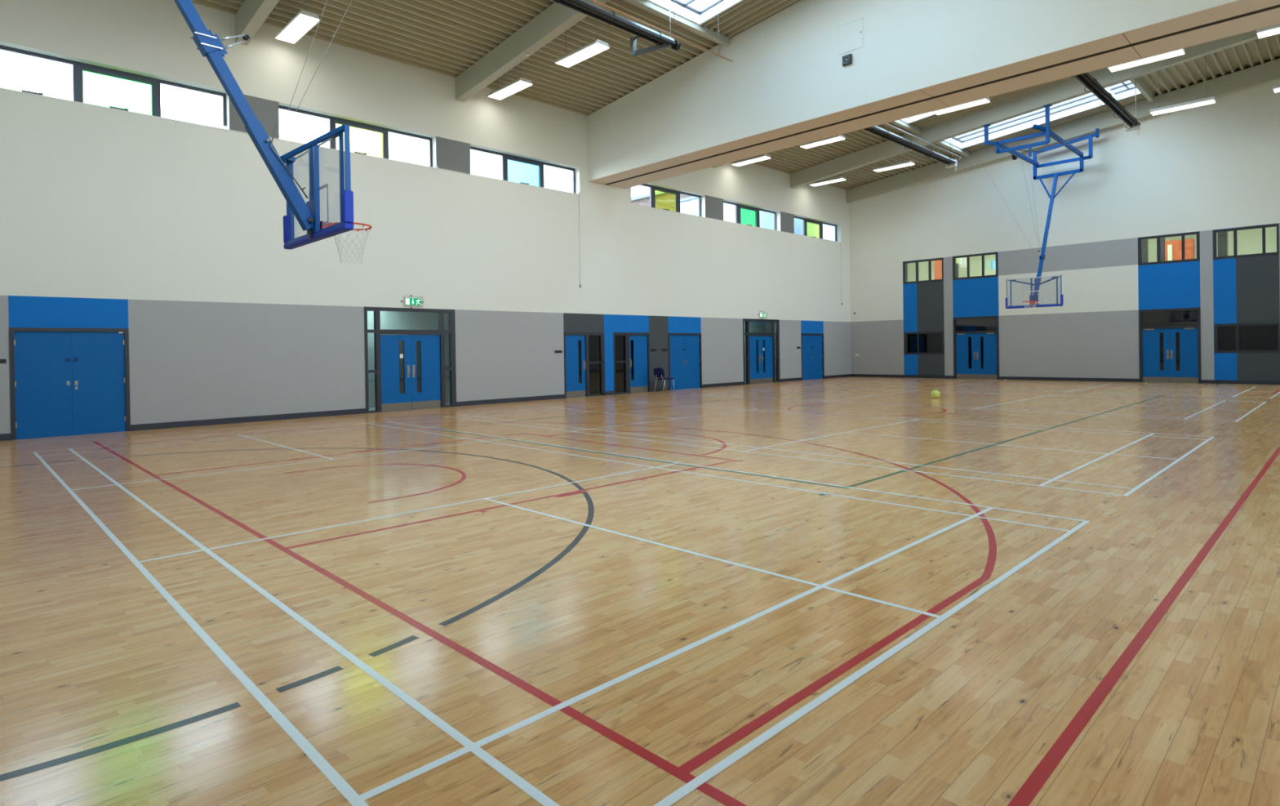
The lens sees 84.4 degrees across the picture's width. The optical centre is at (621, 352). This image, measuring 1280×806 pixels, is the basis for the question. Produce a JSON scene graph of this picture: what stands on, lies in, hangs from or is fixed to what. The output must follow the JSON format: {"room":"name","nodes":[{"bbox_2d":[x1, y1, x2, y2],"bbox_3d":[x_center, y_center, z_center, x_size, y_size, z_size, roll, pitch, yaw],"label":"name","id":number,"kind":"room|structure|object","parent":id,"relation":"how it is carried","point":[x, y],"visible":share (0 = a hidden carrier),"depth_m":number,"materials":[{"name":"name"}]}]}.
{"room":"sports hall","nodes":[
{"label":"sports hall","id":0,"kind":"room"},
{"bbox_2d":[0,0,851,434],"bbox_3d":[-0.684,-3.277,23.793,33.600,9.400,0.320,-1,0,-44],"label":"wall","id":1,"kind":"structure","parent":0,"point":[169,232],"depth_m":17.31,"materials":[{"name":"white paint"}]},
{"bbox_2d":[0,359,6,363],"bbox_3d":[-11.627,0.158,13.103,0.310,0.080,0.016,-1,0,-44],"label":"name plate","id":2,"kind":"object","parent":1,"relation":"attached to","point":[2,361],"visible":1,"depth_m":13.18,"materials":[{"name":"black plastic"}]},
{"bbox_2d":[8,327,130,439],"bbox_3d":[-10.834,0.570,13.922,1.865,2.115,0.112,-1,0,-44],"label":"door","id":3,"kind":"structure","parent":1,"relation":"in","point":[64,381],"depth_m":13.87,"materials":[{"name":"blue laminate"}]},
{"bbox_2d":[0,44,226,128],"bbox_3d":[-10.450,-5.415,14.607,4.090,0.865,0.110,-1,0,-44],"label":"window","id":4,"kind":"structure","parent":1,"relation":"in","point":[92,84],"depth_m":14.61,"materials":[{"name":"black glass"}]},
{"bbox_2d":[223,125,277,139],"bbox_3d":[-8.452,-5.031,16.151,1.140,0.080,0.054,-1,0,-44],"label":"conduit","id":5,"kind":"object","parent":1,"relation":"attached to","point":[225,127],"visible":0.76,"depth_m":15.88,"materials":[{"name":"white plastic"}]},
{"bbox_2d":[278,104,432,166],"bbox_3d":[-6.726,-5.490,18.157,4.080,0.865,0.110,-1,0,-44],"label":"window","id":6,"kind":"structure","parent":1,"relation":"in","point":[332,120],"depth_m":18.24,"materials":[{"name":"black metal"}]},
{"bbox_2d":[364,306,456,413],"bbox_3d":[-5.605,0.165,18.890,2.610,2.715,0.142,-1,0,-44],"label":"door","id":7,"kind":"structure","parent":1,"relation":"in","point":[410,367],"depth_m":18.86,"materials":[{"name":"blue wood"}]},
{"bbox_2d":[400,294,423,307],"bbox_3d":[-5.568,-1.373,18.848,0.626,0.346,0.074,-1,0,-44],"label":"exit sign","id":8,"kind":"object","parent":1,"relation":"attached to","point":[407,300],"visible":1,"depth_m":18.83,"materials":[{"name":"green plastic"}]},
{"bbox_2d":[0,373,851,440],"bbox_3d":[-0.496,1.357,23.694,33.000,0.128,0.022,-1,0,-44],"label":"baseboard","id":9,"kind":"structure","parent":1,"relation":"attached to","point":[3,437],"depth_m":17.03,"materials":[{"name":"wood"}]},
{"bbox_2d":[434,164,471,174],"bbox_3d":[-4.697,-5.106,19.732,1.160,0.080,0.054,-1,0,-44],"label":"conduit","id":10,"kind":"object","parent":1,"relation":"attached to","point":[435,166],"visible":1,"depth_m":19.64,"materials":[{"name":"white plastic"}]},
{"bbox_2d":[470,146,575,193],"bbox_3d":[-2.990,-5.564,21.719,4.075,0.865,0.110,-1,0,-44],"label":"window","id":11,"kind":"structure","parent":1,"relation":"in","point":[504,157],"depth_m":21.73,"materials":[{"name":"black metal"}]},
{"bbox_2d":[554,350,562,352],"bbox_3d":[-1.986,-0.034,22.296,0.295,0.080,0.016,-1,0,-44],"label":"name plate","id":12,"kind":"object","parent":1,"relation":"attached to","point":[555,351],"visible":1,"depth_m":22.29,"materials":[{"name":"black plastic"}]},
{"bbox_2d":[577,191,581,287],"bbox_3d":[-1.349,-3.667,22.917,0.060,3.090,0.044,-1,0,-44],"label":"rod","id":13,"kind":"object","parent":1,"relation":"attached to","point":[579,193],"visible":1,"depth_m":22.92,"materials":[{"name":"metal"}]},
{"bbox_2d":[563,331,605,398],"bbox_3d":[-1.204,0.380,23.083,1.740,2.110,0.142,-1,0,-44],"label":"door","id":14,"kind":"structure","parent":1,"relation":"in","point":[584,352],"depth_m":23.08,"materials":[{"name":"blue wood"}]},
{"bbox_2d":[613,332,649,394],"bbox_3d":[0.359,0.349,24.573,1.740,2.110,0.142,-1,0,-44],"label":"door","id":15,"kind":"structure","parent":1,"relation":"in","point":[631,349],"depth_m":24.59,"materials":[{"name":"blue wood"}]},
{"bbox_2d":[640,183,701,216],"bbox_3d":[1.641,-5.657,26.135,4.025,0.865,0.110,-1,0,-44],"label":"window","id":16,"kind":"structure","parent":1,"relation":"in","point":[652,188],"depth_m":26.37,"materials":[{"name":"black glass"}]},
{"bbox_2d":[668,333,702,390],"bbox_3d":[2.384,0.313,26.525,1.865,2.100,0.112,-1,0,-44],"label":"door","id":17,"kind":"structure","parent":1,"relation":"in","point":[685,358],"depth_m":26.52,"materials":[{"name":"blue laminate"}]},
{"bbox_2d":[723,200,776,230],"bbox_3d":[5.364,-5.731,29.685,3.995,0.865,0.110,-1,0,-44],"label":"window","id":18,"kind":"structure","parent":1,"relation":"in","point":[744,215],"depth_m":29.69,"materials":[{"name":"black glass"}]},
{"bbox_2d":[742,318,780,384],"bbox_3d":[5.937,-0.065,29.895,2.610,2.715,0.142,-1,0,-44],"label":"door","id":19,"kind":"structure","parent":1,"relation":"in","point":[762,360],"depth_m":29.90,"materials":[{"name":"blue wood"}]},
{"bbox_2d":[757,311,767,319],"bbox_3d":[5.989,-1.603,29.867,0.626,0.346,0.074,-1,0,-44],"label":"exit sign","id":20,"kind":"object","parent":1,"relation":"attached to","point":[761,315],"visible":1,"depth_m":29.84,"materials":[{"name":"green plastic"}]},
{"bbox_2d":[800,333,824,379],"bbox_3d":[8.842,0.170,32.683,1.935,2.130,0.112,-1,0,-44],"label":"door","id":21,"kind":"structure","parent":1,"relation":"in","point":[812,344],"depth_m":32.70,"materials":[{"name":"blue laminate"}]},
{"bbox_2d":[794,216,836,241],"bbox_3d":[9.089,-5.805,33.237,4.130,0.865,0.110,-1,0,-44],"label":"window","id":22,"kind":"structure","parent":1,"relation":"in","point":[805,220],"depth_m":33.45,"materials":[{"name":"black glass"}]},
{"bbox_2d":[840,240,842,304],"bbox_3d":[10.766,-3.899,34.468,0.060,3.110,0.044,-1,0,-44],"label":"rod","id":23,"kind":"object","parent":1,"relation":"attached to","point":[841,241],"visible":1,"depth_m":34.47,"materials":[{"name":"metal"}]},
{"bbox_2d":[367,311,771,410],"bbox_3d":[-1.223,-0.017,24.427,32.400,2.910,1.375,-1,0,-44],"label":"wall","id":24,"kind":"structure","parent":0,"point":[395,320],"depth_m":20.68,"materials":[{"name":"metal"}]},
{"bbox_2d":[0,376,1279,805],"bbox_3d":[5.846,1.435,17.044,33.600,0.151,19.000,-1,0,-44],"label":"floor","id":25,"kind":"structure","parent":0,"point":[849,590],"depth_m":4.28,"materials":[{"name":"brown wood"}]},
{"bbox_2d":[653,368,675,392],"bbox_3d":[1.522,0.957,24.946,0.643,0.860,0.480,-1,0,-44],"label":"chair","id":26,"kind":"object","parent":25,"relation":"on","point":[658,372],"visible":1,"depth_m":24.77,"materials":[{"name":"blue plastic"}]},
{"bbox_2d":[931,390,940,398],"bbox_3d":[8.961,1.180,20.104,0.239,0.239,0.239,-1,0,-44],"label":"ball","id":27,"kind":"object","parent":25,"relation":"on","point":[935,393],"visible":1,"depth_m":20.02,"materials":[{"name":"yellow rubber"}]},
{"bbox_2d":[191,0,1279,190],"bbox_3d":[5.691,-8.938,16.990,33.800,2.600,19.200,-1,0,-44],"label":"ceiling","id":28,"kind":"structure","parent":0,"point":[447,37],"depth_m":18.91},
{"bbox_2d":[235,0,279,44],"bbox_3d":[-2.300,-8.354,9.367,0.240,2.552,18.400,-1,0,-44],"label":"roof beam","id":29,"kind":"structure","parent":28,"relation":"attached to","point":[251,15],"depth_m":15.30,"materials":[{"name":"beige wood"}]},
{"bbox_2d":[173,0,372,264],"bbox_3d":[-3.942,-4.622,7.574,5.160,7.140,2.540,-1,0,-44],"label":"basketball hoop","id":30,"kind":"object","parent":29,"relation":"hanging from","point":[210,45],"visible":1,"depth_m":7.71,"materials":[{"name":"metal"}]},
{"bbox_2d":[274,0,319,44],"bbox_3d":[-7.269,-7.544,15.800,0.460,0.622,1.560,-1,0,-44],"label":"ceiling light","id":31,"kind":"object","parent":28,"relation":"hanging from","point":[304,21],"visible":0.99,"depth_m":15.69,"materials":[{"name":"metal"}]},
{"bbox_2d":[275,13,319,43],"bbox_3d":[-7.265,-7.243,15.801,0.400,0.020,1.536,-1,0,-44],"label":"diffuser","id":32,"kind":"object","parent":31,"relation":"attached to","point":[301,24],"depth_m":15.72,"materials":[{"name":"white plastic"}]},
{"bbox_2d":[487,62,533,99],"bbox_3d":[-3.124,-7.628,19.711,0.460,0.625,1.560,-1,0,-44],"label":"ceiling light","id":33,"kind":"object","parent":28,"relation":"hanging from","point":[516,86],"visible":0.99,"depth_m":19.60,"materials":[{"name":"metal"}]},
{"bbox_2d":[488,80,531,99],"bbox_3d":[-3.119,-7.326,19.712,0.400,0.020,1.536,-1,0,-44],"label":"diffuser","id":34,"kind":"object","parent":33,"relation":"attached to","point":[514,86],"depth_m":19.61,"materials":[{"name":"white plastic"}]},
{"bbox_2d":[455,0,608,102],"bbox_3d":[1.767,-8.435,13.245,0.260,2.552,18.400,-1,0,-44],"label":"roof beam","id":35,"kind":"structure","parent":28,"relation":"attached to","point":[555,20],"depth_m":17.69,"materials":[{"name":"grey metal"}]},
{"bbox_2d":[554,30,609,67],"bbox_3d":[-0.988,-7.812,17.438,0.460,0.952,1.560,-1,0,-44],"label":"ceiling light","id":36,"kind":"object","parent":28,"relation":"hanging from","point":[586,51],"visible":0.86,"depth_m":17.34,"materials":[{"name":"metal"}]},
{"bbox_2d":[555,43,608,66],"bbox_3d":[-0.981,-7.346,17.440,0.400,0.020,1.536,-1,0,-44],"label":"diffuser","id":37,"kind":"object","parent":36,"relation":"attached to","point":[590,50],"depth_m":17.36,"materials":[{"name":"white plastic"}]},
{"bbox_2d":[551,0,680,57],"bbox_3d":[-1.424,-7.695,14.644,7.230,1.398,0.780,-1,0,-44],"label":"heater","id":38,"kind":"object","parent":28,"relation":"hanging from","point":[586,7],"visible":1,"depth_m":15.87,"materials":[{"name":"metal"}]},
{"bbox_2d":[563,0,675,43],"bbox_3d":[-1.330,-7.336,14.372,6.980,0.115,0.240,-1,0,-44],"label":"hood","id":39,"kind":"object","parent":38,"relation":"attached to","point":[586,7],"depth_m":15.54,"materials":[{"name":"metal"}]},
{"bbox_2d":[591,0,732,62],"bbox_3d":[-0.458,-7.879,14.794,9.040,1.123,0.032,-1,0,-44],"label":"gas pipe","id":40,"kind":"object","parent":28,"relation":"hanging from","point":[599,2],"visible":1,"depth_m":16.29,"materials":[{"name":"metal"}]},
{"bbox_2d":[626,0,729,46],"bbox_3d":[1.196,-8.322,17.397,4.640,0.173,0.120,-1,0,-44],"label":"frame","id":41,"kind":"structure","parent":28,"relation":"attached to","point":[700,29],"depth_m":17.69,"materials":[{"name":"grey metal"}]},
{"bbox_2d":[646,0,742,25],"bbox_3d":[3.490,-8.880,15.133,1.950,0.962,6.350,-1,0,-44],"label":"skylight","id":42,"kind":"object","parent":28,"relation":"attached to","point":[683,10],"visible":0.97,"depth_m":17.59,"materials":[{"name":"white glass"}]},
{"bbox_2d":[731,153,771,166],"bbox_3d":[5.070,-7.789,27.606,0.460,0.618,1.560,-1,0,-44],"label":"ceiling light","id":43,"kind":"object","parent":28,"relation":"hanging from","point":[762,157],"visible":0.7,"depth_m":27.46,"materials":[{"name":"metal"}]},
{"bbox_2d":[799,134,845,148],"bbox_3d":[7.175,-7.975,25.221,0.460,0.952,1.560,-1,0,-44],"label":"ceiling light","id":44,"kind":"object","parent":28,"relation":"hanging from","point":[839,137],"visible":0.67,"depth_m":25.10,"materials":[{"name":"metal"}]},
{"bbox_2d":[808,176,846,186],"bbox_3d":[9.162,-7.876,31.342,0.460,0.631,1.560,-1,0,-44],"label":"ceiling light","id":45,"kind":"object","parent":28,"relation":"hanging from","point":[839,178],"visible":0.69,"depth_m":31.19,"materials":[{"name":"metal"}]},
{"bbox_2d":[872,151,915,172],"bbox_3d":[11.137,-8.059,28.861,0.460,0.963,1.560,-1,0,-44],"label":"ceiling light","id":46,"kind":"object","parent":28,"relation":"hanging from","point":[907,162],"visible":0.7,"depth_m":28.70,"materials":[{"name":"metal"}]},
{"bbox_2d":[873,162,914,172],"bbox_3d":[11.144,-7.587,28.863,0.400,0.020,1.536,-1,0,-44],"label":"diffuser","id":47,"kind":"object","parent":46,"relation":"attached to","point":[897,165],"depth_m":28.79,"materials":[{"name":"white plastic"}]},
{"bbox_2d":[891,120,920,134],"bbox_3d":[9.587,-8.489,25.398,5.330,0.173,0.120,-1,0,-44],"label":"roof trimmer","id":48,"kind":"structure","parent":28,"relation":"attached to","point":[908,126],"depth_m":26.47,"materials":[{"name":"grey metal"}]},
{"bbox_2d":[858,125,956,171],"bbox_3d":[10.313,-7.922,25.511,8.420,1.422,0.430,-1,0,-44],"label":"heater","id":49,"kind":"object","parent":28,"relation":"hanging from","point":[949,162],"visible":0.86,"depth_m":25.64,"materials":[{"name":"metal"}]},
{"bbox_2d":[899,111,935,124],"bbox_3d":[12.192,-9.054,23.430,2.000,0.962,6.350,-1,0,-44],"label":"skylight","id":50,"kind":"object","parent":28,"relation":"attached to","point":[908,120],"visible":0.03,"depth_m":26.09,"materials":[{"name":"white glass"}]},
{"bbox_2d":[885,122,960,159],"bbox_3d":[10.509,-8.147,25.221,8.310,1.018,0.108,-1,0,-44],"label":"gas pipe","id":51,"kind":"object","parent":28,"relation":"hanging from","point":[892,122],"visible":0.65,"depth_m":25.61,"materials":[{"name":"metal"}]},
{"bbox_2d":[936,140,969,156],"bbox_3d":[13.397,-8.565,29.030,4.680,0.173,0.120,-1,0,-44],"label":"roof trimmer","id":52,"kind":"structure","parent":28,"relation":"attached to","point":[965,153],"depth_m":29.56,"materials":[{"name":"grey metal"}]},
{"bbox_2d":[932,97,990,115],"bbox_3d":[10.396,-8.258,21.634,0.460,1.458,1.560,-1,0,-44],"label":"ceiling light","id":53,"kind":"object","parent":28,"relation":"hanging from","point":[987,100],"visible":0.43,"depth_m":21.58,"materials":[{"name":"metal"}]},
{"bbox_2d":[790,30,1257,188],"bbox_3d":[13.954,-8.679,24.865,0.260,2.552,18.400,-1,0,-44],"label":"roof beam","id":54,"kind":"structure","parent":28,"relation":"attached to","point":[1072,87],"depth_m":25.05,"materials":[{"name":"grey metal"}]},
{"bbox_2d":[964,103,1099,313],"bbox_3d":[15.694,-5.016,26.544,5.219,7.140,2.851,-1,0,-36],"label":"basketball hoop","id":55,"kind":"object","parent":54,"relation":"hanging from","point":[1033,299],"visible":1,"depth_m":26.46,"materials":[{"name":"metal"}]},
{"bbox_2d":[943,81,1141,149],"bbox_3d":[15.900,-9.128,26.966,1.950,0.962,6.350,-1,0,-44],"label":"skylight","id":56,"kind":"object","parent":28,"relation":"attached to","point":[1128,92],"visible":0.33,"depth_m":27.48,"materials":[{"name":"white glass"}]},
{"bbox_2d":[845,58,1279,203],"bbox_3d":[17.536,-8.750,28.280,0.280,2.552,18.400,-1,0,-44],"label":"roof beam","id":57,"kind":"structure","parent":28,"relation":"attached to","point":[1268,72],"depth_m":27.44,"materials":[{"name":"grey metal"}]},
{"bbox_2d":[1071,71,1140,135],"bbox_3d":[14.381,-8.278,21.020,8.120,2.058,0.430,-1,0,-44],"label":"heater","id":58,"kind":"object","parent":28,"relation":"hanging from","point":[1131,123],"visible":0.88,"depth_m":21.25,"materials":[{"name":"metal"}]},
{"bbox_2d":[1077,74,1132,124],"bbox_3d":[14.363,-7.605,20.879,7.880,0.115,0.240,-1,0,-44],"label":"hood","id":59,"kind":"object","parent":58,"relation":"attached to","point":[1087,80],"depth_m":20.83,"materials":[{"name":"black metal"}]},
{"bbox_2d":[1129,77,1153,102],"bbox_3d":[17.838,-9.285,24.358,4.680,0.173,0.120,-1,0,-44],"label":"frame","id":60,"kind":"structure","parent":28,"relation":"attached to","point":[1140,86],"depth_m":24.84,"materials":[{"name":"grey metal"}]},
{"bbox_2d":[1107,48,1185,71],"bbox_3d":[13.580,-8.531,18.289,0.460,1.943,1.560,-1,0,-44],"label":"ceiling light","id":61,"kind":"object","parent":28,"relation":"hanging from","point":[1180,51],"visible":0.53,"depth_m":18.23,"materials":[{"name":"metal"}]},
{"bbox_2d":[1149,71,1215,115],"bbox_3d":[17.480,-8.609,21.994,0.460,1.944,1.560,-1,0,-44],"label":"ceiling light","id":62,"kind":"object","parent":28,"relation":"hanging from","point":[1211,100],"visible":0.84,"depth_m":21.91,"materials":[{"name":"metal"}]},
{"bbox_2d":[1151,99,1214,115],"bbox_3d":[17.494,-7.647,21.999,0.400,0.020,1.536,-1,0,-44],"label":"diffuser","id":63,"kind":"object","parent":62,"relation":"attached to","point":[1199,102],"depth_m":21.95,"materials":[{"name":"white plastic"}]},
{"bbox_2d":[1256,23,1279,38],"bbox_3d":[15.744,-8.707,16.306,0.460,2.251,1.560,-1,0,-44],"label":"ceiling light","id":64,"kind":"object","parent":28,"relation":"hanging from","point":[1274,29],"visible":0.96,"depth_m":16.68,"materials":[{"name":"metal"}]},
{"bbox_2d":[1257,27,1279,38],"bbox_3d":[15.761,-7.591,16.311,0.400,0.020,1.536,-1,0,-44],"label":"diffuser","id":65,"kind":"object","parent":64,"relation":"attached to","point":[1265,32],"depth_m":16.68,"materials":[{"name":"white plastic"}]},
{"bbox_2d":[1273,84,1279,93],"bbox_3d":[19.617,-8.782,20.068,0.460,2.246,1.560,-1,0,-44],"label":"ceiling light","id":66,"kind":"object","parent":28,"relation":"hanging from","point":[1276,88],"visible":1,"depth_m":20.48,"materials":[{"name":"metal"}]},
{"bbox_2d":[586,0,1279,188],"bbox_3d":[5.838,-7.751,17.119,1.686,4.083,18.400,-1,0,-44],"label":"ceiling beam","id":67,"kind":"structure","parent":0,"point":[786,83],"depth_m":16.38,"materials":[{"name":"white paint"}]},
{"bbox_2d":[842,53,852,66],"bbox_3d":[5.272,-6.835,16.469,0.065,0.223,0.218,-1,0,-44],"label":"loudspeaker","id":68,"kind":"object","parent":67,"relation":"attached to","point":[846,60],"visible":1,"depth_m":16.44,"materials":[{"name":"black plastic"}]},
{"bbox_2d":[837,17,863,54],"bbox_3d":[5.339,-7.369,16.426,0.012,0.680,0.640,-1,0,-44],"label":"access panel","id":69,"kind":"object","parent":67,"relation":"attached to","point":[850,35],"visible":1,"depth_m":16.42,"materials":[{"name":"white paint"}]},
{"bbox_2d":[848,57,1279,381],"bbox_3d":[17.809,-4.522,28.502,0.300,11.286,19.040,-1,0,-44],"label":"wall","id":70,"kind":"structure","parent":0,"point":[1205,169],"depth_m":27.73,"materials":[{"name":"white paint"}]},
{"bbox_2d":[902,257,943,284],"bbox_3d":[13.894,-3.753,32.465,0.070,1.055,1.870,-1,0,-44],"label":"window","id":71,"kind":"structure","parent":70,"relation":"in","point":[929,260],"depth_m":32.47,"materials":[{"name":"black metal"}]},
{"bbox_2d":[903,331,944,354],"bbox_3d":[13.940,-0.441,32.486,0.070,1.040,1.850,-1,0,-44],"label":"window","id":72,"kind":"structure","parent":70,"relation":"in","point":[922,342],"depth_m":32.47,"materials":[{"name":"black glass"}]},
{"bbox_2d":[952,251,998,279],"bbox_3d":[15.460,-3.773,30.822,0.070,1.065,1.880,-1,0,-44],"label":"window","id":73,"kind":"structure","parent":70,"relation":"in","point":[982,255],"depth_m":30.85,"materials":[{"name":"black metal"}]},
{"bbox_2d":[952,315,999,379],"bbox_3d":[15.506,-0.216,30.833,0.142,2.720,1.880,-1,0,-44],"label":"door","id":74,"kind":"structure","parent":70,"relation":"in","point":[975,350],"depth_m":30.83,"materials":[{"name":"blue wood"}]},
{"bbox_2d":[851,373,1279,384],"bbox_3d":[17.777,1.059,28.420,0.022,0.128,18.400,-1,0,-44],"label":"baseboard","id":75,"kind":"structure","parent":70,"relation":"attached to","point":[1121,380],"depth_m":28.12,"materials":[{"name":"wood"}]},
{"bbox_2d":[1137,231,1199,265],"bbox_3d":[20.116,-3.815,25.938,0.070,1.060,1.815,-1,0,-44],"label":"window","id":76,"kind":"structure","parent":70,"relation":"in","point":[1197,233],"depth_m":25.89,"materials":[{"name":"black metal"}]},
{"bbox_2d":[1138,306,1200,382],"bbox_3d":[20.163,-0.260,25.948,0.142,2.720,1.810,-1,0,-44],"label":"door","id":77,"kind":"structure","parent":70,"relation":"in","point":[1169,353],"depth_m":25.93,"materials":[{"name":"blue wood"}]},
{"bbox_2d":[1213,223,1279,259],"bbox_3d":[21.584,-3.824,24.399,0.070,1.050,1.720,-1,0,-44],"label":"window","id":78,"kind":"structure","parent":70,"relation":"in","point":[1234,229],"depth_m":24.41,"materials":[{"name":"black metal"}]},
{"bbox_2d":[1213,322,1279,352],"bbox_3d":[21.636,-0.509,24.414,0.070,1.030,1.705,-1,0,-44],"label":"window","id":79,"kind":"structure","parent":70,"relation":"in","point":[1254,337],"depth_m":24.39,"materials":[{"name":"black glass"}]},
{"bbox_2d":[905,226,1276,281],"bbox_3d":[19.449,-3.912,30.060,4.195,2.600,18.400,-1,0,-44],"label":"wall","id":80,"kind":"structure","parent":0,"point":[1248,241],"depth_m":28.29,"materials":[{"name":"beige paint"}]},
{"bbox_2d":[991,259,995,269],"bbox_3d":[17.465,-4.138,33.075,0.100,0.440,0.220,-1,0,-44],"label":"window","id":81,"kind":"structure","parent":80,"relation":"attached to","point":[993,261],"depth_m":33.04,"materials":[{"name":"clear glass"}]},
{"label":"outside","id":82,"kind":"structure","parent":0,"visible":0},
{"bbox_3d":[-29.305,1.996,53.922,150.000,0.200,71.500,-1,0,-44],"label":"ground","id":83,"kind":"structure","parent":82,"visible":0},
{"bbox_2d":[631,191,835,240],"bbox_3d":[3.036,-3.722,44.738,12.100,10.360,21.900,-1,0,-44],"label":"building","id":84,"kind":"structure","parent":83,"relation":"on","point":[688,204],"depth_m":35.90,"materials":[{"name":"glass"}]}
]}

